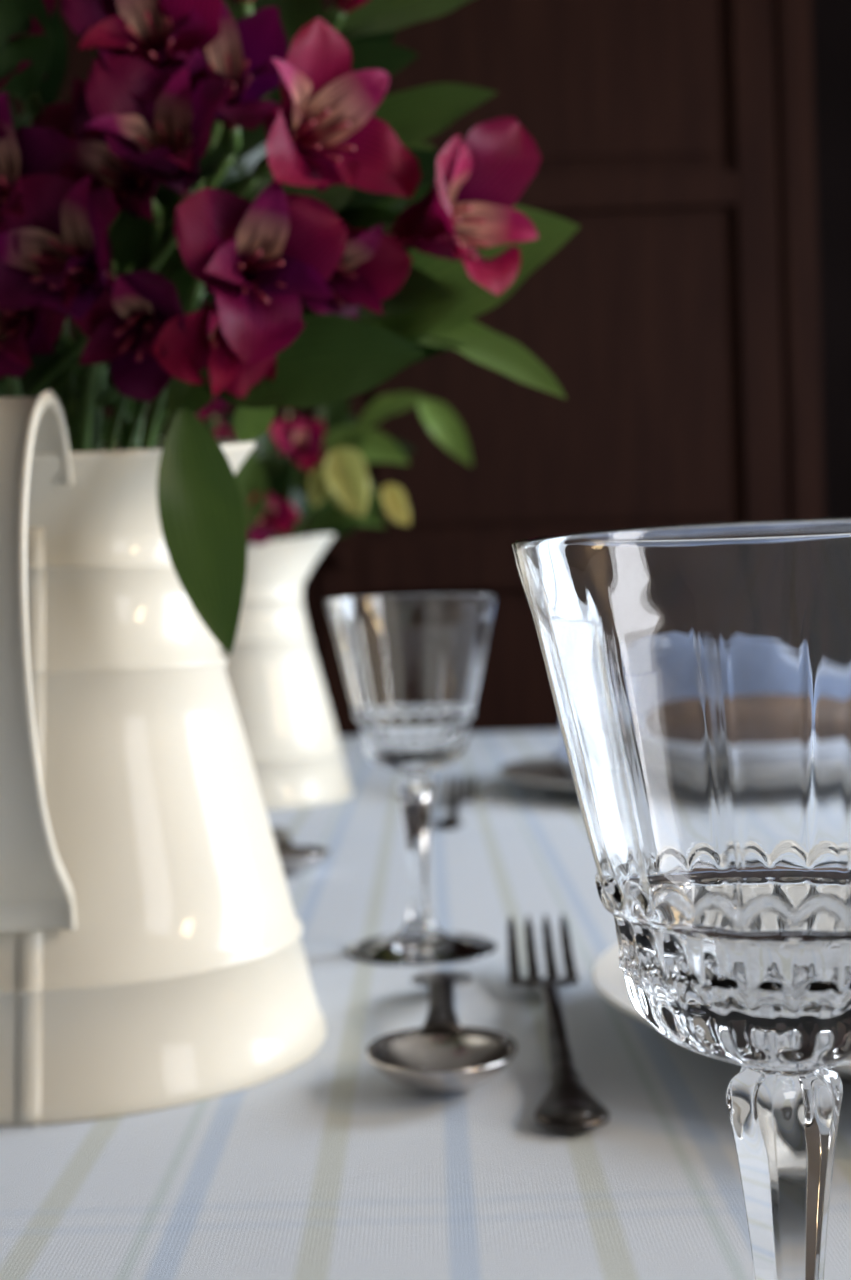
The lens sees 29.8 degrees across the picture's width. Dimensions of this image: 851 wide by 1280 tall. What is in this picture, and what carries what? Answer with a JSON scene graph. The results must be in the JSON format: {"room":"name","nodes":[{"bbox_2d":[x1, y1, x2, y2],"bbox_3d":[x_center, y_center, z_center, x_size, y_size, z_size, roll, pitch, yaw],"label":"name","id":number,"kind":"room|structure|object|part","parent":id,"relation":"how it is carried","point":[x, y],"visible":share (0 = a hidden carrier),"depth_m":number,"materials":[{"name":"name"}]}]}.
{"room":"dining room","nodes":[
{"label":"dining room","id":0,"kind":"room"},
{"bbox_2d":[811,0,850,518],"bbox_3d":[-0.138,-0.419,3.665,3.950,2.600,0.100,-2,1,0],"label":"wall","id":1,"kind":"structure","parent":0,"point":[830,19],"depth_m":3.61,"materials":[{"name":"paint"}]},
{"bbox_3d":[-0.096,0.964,0.871,3.950,0.100,5.720,-2,1,0],"label":"floor","id":2,"kind":"structure","parent":0,"visible":0},
{"bbox_2d":[11,0,824,736],"bbox_3d":[-0.186,-0.374,3.374,2.010,2.520,0.443,-2,1,0],"label":"door","id":3,"kind":"structure","parent":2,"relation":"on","point":[678,326],"depth_m":3.19,"materials":[{"name":"brown wood"}]},
{"bbox_3d":[0.006,0.536,1.041,1.200,0.746,2.750,-2,1,0],"label":"dining table","id":4,"kind":"object","parent":2,"relation":"on","visible":0,"materials":[{"name":"fabric"}]},
{"bbox_2d":[0,730,850,1279],"bbox_3d":[-0.001,0.289,1.038,1.342,0.260,2.892,-2,1,0],"label":"tablecloth","id":5,"kind":"object","parent":4,"relation":"on","point":[329,1167],"visible":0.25,"depth_m":0.53,"materials":[{"name":"white fabric"}]},
{"bbox_2d":[0,390,325,1125],"bbox_3d":[-0.146,0.038,0.623,0.208,0.260,0.276,-2,1,-4],"label":"pitcher","id":6,"kind":"object","parent":5,"relation":"on","point":[152,955],"visible":0.87,"depth_m":0.59,"materials":[{"name":"white ceramic"}]},
{"bbox_3d":[-0.141,0.009,0.539,0.034,0.188,0.109,-2,1,-4],"label":"handle","id":7,"kind":"part","parent":6,"relation":"part of","materials":[{"name":"beige ceramic"}]},
{"bbox_2d":[0,0,579,654],"bbox_3d":[-0.117,-0.134,0.682,0.321,0.362,0.248,-1,1,45],"label":"bouquet","id":8,"kind":"object","parent":6,"relation":"in","point":[219,209],"visible":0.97,"depth_m":0.59,"materials":[{"name":"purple plant"}]},
{"bbox_2d":[220,534,353,809],"bbox_3d":[-0.213,0.028,1.579,0.276,0.260,0.208,-2,1,-10],"label":"pitcher","id":9,"kind":"object","parent":5,"relation":"on","point":[272,668],"visible":0.48,"depth_m":1.52,"materials":[{"name":"white ceramic"}]},
{"bbox_2d":[142,392,472,544],"bbox_3d":[-0.142,-0.121,1.573,0.298,0.315,0.242,-2,1,-29],"label":"bouquet","id":10,"kind":"object","parent":9,"relation":"in","point":[325,469],"visible":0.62,"depth_m":1.54,"materials":[{"name":"green plant"}]},
{"bbox_2d":[272,827,328,873],"bbox_3d":[-0.104,0.150,1.163,0.055,0.020,0.192,-2,1,-10],"label":"spoon","id":11,"kind":"object","parent":5,"relation":"on","point":[294,859],"visible":0.68,"depth_m":1.13,"materials":[{"name":"silver metal"}]},
{"bbox_2d":[324,593,496,965],"bbox_3d":[-0.005,0.069,0.831,0.090,0.184,0.090,-1,1,30],"label":"wine glass","id":12,"kind":"object","parent":5,"relation":"on","point":[412,665],"visible":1,"depth_m":0.80,"materials":[{"name":"clear glass"}]},
{"bbox_2d":[367,971,516,1092],"bbox_3d":[0.006,0.153,0.647,0.055,0.020,0.192,-2,1,0],"label":"spoon","id":13,"kind":"object","parent":5,"relation":"on","point":[443,1055],"visible":1,"depth_m":0.60,"materials":[{"name":"silver metal"}]},
{"bbox_2d":[437,776,475,828],"bbox_3d":[0.027,0.142,1.419,0.028,0.020,0.236,-2,1,4],"label":"fork","id":14,"kind":"object","parent":5,"relation":"on","point":[451,821],"visible":1,"depth_m":1.46,"materials":[{"name":"silver metal"}]},
{"bbox_2d":[499,742,574,788],"bbox_3d":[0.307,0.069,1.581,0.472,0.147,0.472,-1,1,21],"label":"dinner plate","id":15,"kind":"object","parent":5,"relation":"on","point":[554,769],"visible":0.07,"depth_m":1.60,"materials":[{"name":"white ceramic"}]},
{"bbox_2d":[552,748,570,772],"bbox_3d":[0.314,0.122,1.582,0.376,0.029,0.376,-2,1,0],"label":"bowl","id":16,"kind":"object","parent":15,"relation":"on","point":[560,764],"depth_m":1.63,"materials":[{"name":"white ceramic"}]},
{"bbox_2d":[507,914,609,1134],"bbox_3d":[0.052,0.149,0.659,0.032,0.022,0.270,-2,1,1],"label":"fork","id":17,"kind":"object","parent":5,"relation":"on","point":[567,1106],"visible":1,"depth_m":0.61,"materials":[{"name":"silver metal"}]},
{"bbox_2d":[511,518,850,1279],"bbox_3d":[0.063,0.074,0.280,0.090,0.184,0.090,-2,1,6],"label":"wine glass","id":18,"kind":"object","parent":5,"relation":"on","point":[699,675],"visible":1,"depth_m":0.25,"materials":[{"name":"clear glass"}]},
{"bbox_2d":[592,944,850,1081],"bbox_3d":[0.217,0.143,0.632,0.301,0.027,0.301,-2,1,-13],"label":"dinner plate","id":19,"kind":"object","parent":5,"relation":"on","point":[608,979],"visible":0.09,"depth_m":0.63,"materials":[{"name":"white ceramic"}]}
]}

